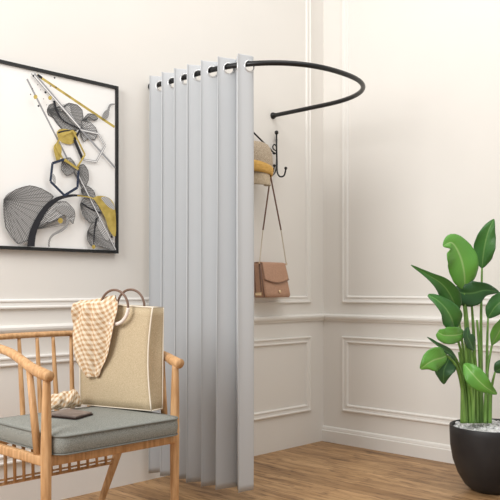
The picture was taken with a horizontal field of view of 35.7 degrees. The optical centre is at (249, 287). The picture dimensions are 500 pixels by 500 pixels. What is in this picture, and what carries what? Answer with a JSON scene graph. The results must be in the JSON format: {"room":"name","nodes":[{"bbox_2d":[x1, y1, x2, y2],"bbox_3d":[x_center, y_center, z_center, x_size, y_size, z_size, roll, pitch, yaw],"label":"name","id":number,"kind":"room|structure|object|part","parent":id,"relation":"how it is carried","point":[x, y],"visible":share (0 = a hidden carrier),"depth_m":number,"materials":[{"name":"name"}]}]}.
{"room":"clothing store fitting area","nodes":[
{"label":"clothing store fitting area","id":0,"kind":"room"},
{"bbox_2d":[0,0,322,499],"bbox_3d":[-1.117,-0.650,3.525,0.120,3.300,4.720,0,0,44],"label":"wall","id":1,"kind":"structure","parent":0,"point":[121,43],"depth_m":4.05,"materials":[{"name":"paint"}]},
{"bbox_2d":[0,59,118,253],"bbox_3d":[-0.898,-0.589,3.628,0.050,0.833,0.692,0,0,44],"label":"framed picture","id":2,"kind":"object","parent":1,"relation":"attached to","point":[59,132],"visible":1,"depth_m":3.62,"materials":[{"name":"black"}]},
{"bbox_2d":[0,0,310,308],"bbox_3d":[-0.568,-0.978,3.996,0.014,2.145,2.761,0,0,44],"label":"trim","id":3,"kind":"structure","parent":1,"relation":"attached to","point":[52,302],"depth_m":4.96,"materials":[{"name":"white paint"}]},
{"bbox_2d":[0,336,310,465],"bbox_3d":[-0.568,0.548,3.996,0.014,0.480,2.761,0,0,44],"label":"trim","id":4,"kind":"structure","parent":1,"relation":"attached to","point":[60,357],"depth_m":4.74,"materials":[{"name":"white paint"}]},
{"bbox_2d":[0,314,323,333],"bbox_3d":[-1.089,0.191,3.449,0.026,0.046,4.550,0,0,44],"label":"trim","id":5,"kind":"structure","parent":1,"relation":"attached to","point":[302,317],"depth_m":3.69,"materials":[{"name":"white paint"}]},
{"bbox_2d":[148,60,364,118],"bbox_3d":[0.131,-1.050,4.088,0.892,0.040,0.984,0,0,44],"label":"curtain rod","id":6,"kind":"object","parent":1,"relation":"attached to","point":[358,80],"visible":0.92,"depth_m":3.79,"materials":[{"name":"black metal"}]},
{"bbox_2d":[149,53,254,492],"bbox_3d":[-0.254,-0.070,3.808,0.622,2.037,0.131,0,0,41],"label":"curtain","id":7,"kind":"object","parent":6,"relation":"hanging from","point":[201,132],"visible":0.97,"depth_m":3.73,"materials":[{"name":"grey fabric"}]},
{"bbox_2d":[254,130,286,185],"bbox_3d":[0.097,-0.787,4.551,0.207,0.405,0.404,0,0,44],"label":"wall hook rack","id":8,"kind":"object","parent":1,"relation":"attached to","point":[275,167],"depth_m":4.41,"materials":[{"name":"black metal"}]},
{"bbox_3d":[0.036,-0.715,4.479,0.194,0.259,0.215,0,0,44],"label":"cap","id":9,"kind":"part","parent":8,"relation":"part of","materials":[{"name":"beige fabric"}]},
{"bbox_3d":[0.035,-0.753,4.481,0.180,0.183,0.213,0,0,44],"label":"crown","id":10,"kind":"part","parent":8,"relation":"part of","materials":[{"name":"beige fabric"}]},
{"bbox_2d":[254,177,289,297],"bbox_3d":[0.128,-0.307,4.633,0.109,0.728,0.252,0,0,44],"label":"handbag","id":11,"kind":"object","parent":8,"relation":"hanging from","point":[271,279],"visible":0.98,"depth_m":4.58,"materials":[{"name":"brown leather"}]},
{"bbox_3d":[0.065,-0.243,4.547,0.035,0.201,0.010,0,0,-42],"label":"chain","id":12,"kind":"part","parent":11,"relation":"part of","materials":[{"name":"silver metal"}]},
{"bbox_3d":[0.204,-0.247,4.690,0.010,0.211,0.056,0,0,42],"label":"chain","id":13,"kind":"part","parent":11,"relation":"part of","materials":[{"name":"silver metal"}]},
{"bbox_2d":[62,441,499,499],"bbox_3d":[0.191,1.050,1.568,4.720,0.100,5.720,0,0,44],"label":"floor","id":14,"kind":"structure","parent":0,"point":[321,470],"depth_m":4.01,"materials":[{"name":"brown wood"}]},
{"bbox_2d":[0,330,183,499],"bbox_3d":[-0.675,0.592,3.032,0.594,0.823,0.846,0,0,44],"label":"armchair","id":15,"kind":"object","parent":14,"relation":"on","point":[52,441],"visible":0.82,"depth_m":2.88,"materials":[{"name":"brown wood"}]},
{"bbox_3d":[-0.862,0.250,2.817,0.049,0.139,0.531,0,0,-44],"label":"arm","id":16,"kind":"part","parent":15,"relation":"part of","materials":[{"name":"brown wood"}]},
{"bbox_3d":[-0.863,0.195,3.213,0.072,0.028,0.541,0,0,44],"label":"crest rail","id":17,"kind":"part","parent":15,"relation":"part of","materials":[{"name":"brown wood"}]},
{"bbox_3d":[-0.697,0.652,2.655,0.038,0.695,0.038,0,0,44],"label":"leg","id":18,"kind":"part","parent":15,"relation":"part of","materials":[{"name":"brown wood"}]},
{"bbox_3d":[-0.843,0.765,3.194,0.014,0.028,0.709,0,0,44],"label":"rail","id":19,"kind":"part","parent":15,"relation":"part of","materials":[{"name":"brown wood"}]},
{"bbox_2d":[51,389,81,409],"bbox_3d":[-0.751,0.448,3.125,0.094,0.078,0.150,0,0,44],"label":"gingham cloth","id":20,"kind":"object","parent":15,"relation":"on","point":[65,399],"visible":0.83,"depth_m":3.10,"materials":[{"name":"beige fabric"}]},
{"bbox_2d":[51,408,92,418],"bbox_3d":[-0.679,0.478,2.962,0.152,0.014,0.129,0,0,28],"label":"wallet","id":21,"kind":"object","parent":15,"relation":"on","point":[68,413],"visible":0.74,"depth_m":2.93,"materials":[{"name":"brown leather"}]},
{"bbox_3d":[-0.665,0.595,3.036,0.487,0.039,0.616,0,0,44],"label":"seat frame","id":22,"kind":"part","parent":15,"relation":"part of","materials":[{"name":"brown wood"}]},
{"bbox_2d":[0,406,177,453],"bbox_3d":[-0.635,0.532,3.010,0.501,0.088,0.557,0,0,44],"label":"seat cushion","id":23,"kind":"object","parent":15,"relation":"on","point":[108,429],"depth_m":2.85,"materials":[{"name":"grey fabric"}]},
{"bbox_3d":[-0.608,0.801,3.445,0.172,0.406,0.041,0,0,-21],"label":"leg","id":24,"kind":"part","parent":15,"relation":"part of","materials":[{"name":"brown wood"}]},
{"bbox_2d":[79,288,163,411],"bbox_3d":[-0.532,0.245,3.185,0.375,0.487,0.122,0,0,25],"label":"tote bag","id":25,"kind":"object","parent":15,"relation":"on","point":[131,375],"visible":0.84,"depth_m":3.13,"materials":[{"name":"beige fabric"}]},
{"bbox_2d":[71,295,117,377],"bbox_3d":[-0.625,0.199,3.185,0.227,0.340,0.088,0,0,26],"label":"scarf","id":26,"kind":"object","parent":25,"relation":"on","point":[92,331],"visible":0.99,"depth_m":3.17,"materials":[{"name":"fabric"}]},
{"bbox_3d":[-0.548,0.075,3.138,0.148,0.143,0.010,0,0,28],"label":"ring handle","id":27,"kind":"part","parent":25,"relation":"part of","materials":[{"name":"brown"}]},
{"bbox_3d":[-0.495,0.073,3.225,0.148,0.143,0.010,0,0,28],"label":"ring handle","id":28,"kind":"part","parent":25,"relation":"part of","materials":[{"name":"brown"}]},
{"bbox_3d":[-0.444,0.250,3.270,0.513,0.139,0.097,0,0,42],"label":"arm","id":29,"kind":"part","parent":15,"relation":"part of","materials":[{"name":"brown wood"}]},
{"bbox_3d":[-0.300,0.652,3.098,0.038,0.695,0.038,0,0,44],"label":"leg","id":30,"kind":"part","parent":15,"relation":"part of","materials":[{"name":"brown wood"}]},
{"bbox_2d":[411,219,499,494],"bbox_3d":[1.119,0.328,3.762,0.413,1.344,0.647,0,0,44],"label":"potted plant","id":31,"kind":"object","parent":14,"relation":"on","point":[474,437],"visible":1,"depth_m":3.76,"materials":[{"name":"green plant"}]},
{"bbox_3d":[1.035,0.486,3.801,0.033,0.348,0.022,0,0,18],"label":"stem","id":32,"kind":"part","parent":31,"relation":"part of","materials":[{"name":"green plant"}]},
{"bbox_3d":[1.084,0.469,3.791,0.024,0.384,0.045,0,0,44],"label":"stem","id":33,"kind":"part","parent":31,"relation":"part of","materials":[{"name":"green plant"}]},
{"bbox_3d":[1.114,0.366,3.874,0.030,0.613,0.025,0,0,44],"label":"stem","id":34,"kind":"part","parent":31,"relation":"part of","materials":[{"name":"green plant"}]},
{"bbox_3d":[1.200,0.839,3.846,0.413,0.322,0.413,0,0,44],"label":"pot","id":35,"kind":"part","parent":31,"relation":"part of","materials":[{"name":"black ceramic"}]},
{"bbox_3d":[1.140,0.415,3.860,0.027,0.512,0.026,0,0,44],"label":"stem","id":36,"kind":"part","parent":31,"relation":"part of","materials":[{"name":"green plant"}]},
{"bbox_2d":[323,0,499,444],"bbox_3d":[1.819,-0.650,3.888,3.600,3.300,0.120,0,0,44],"label":"wall","id":37,"kind":"structure","parent":0,"point":[424,126],"depth_m":4.65,"materials":[{"name":"paint"}]},
{"bbox_2d":[322,425,454,463],"bbox_3d":[1.753,0.950,3.856,3.550,0.100,0.018,0,0,44],"label":"baseboard","id":38,"kind":"structure","parent":37,"relation":"attached to","point":[367,440],"depth_m":4.72,"materials":[{"name":"white paint"}]},
{"bbox_2d":[324,314,499,326],"bbox_3d":[1.750,0.191,3.853,3.550,0.046,0.026,0,0,44],"label":"trim","id":39,"kind":"structure","parent":37,"relation":"attached to","point":[327,317],"depth_m":4.68,"materials":[{"name":"white paint"}]},
{"bbox_2d":[342,0,490,304],"bbox_3d":[1.253,-0.978,4.340,1.842,2.145,0.014,0,0,44],"label":"trim","id":40,"kind":"structure","parent":37,"relation":"attached to","point":[346,298],"depth_m":4.95,"materials":[{"name":"white paint"}]},
{"bbox_2d":[342,336,499,425],"bbox_3d":[1.253,0.548,4.340,1.842,0.480,0.014,0,0,44],"label":"trim","id":41,"kind":"structure","parent":37,"relation":"attached to","point":[346,340],"depth_m":4.74,"materials":[{"name":"white paint"}]}
]}

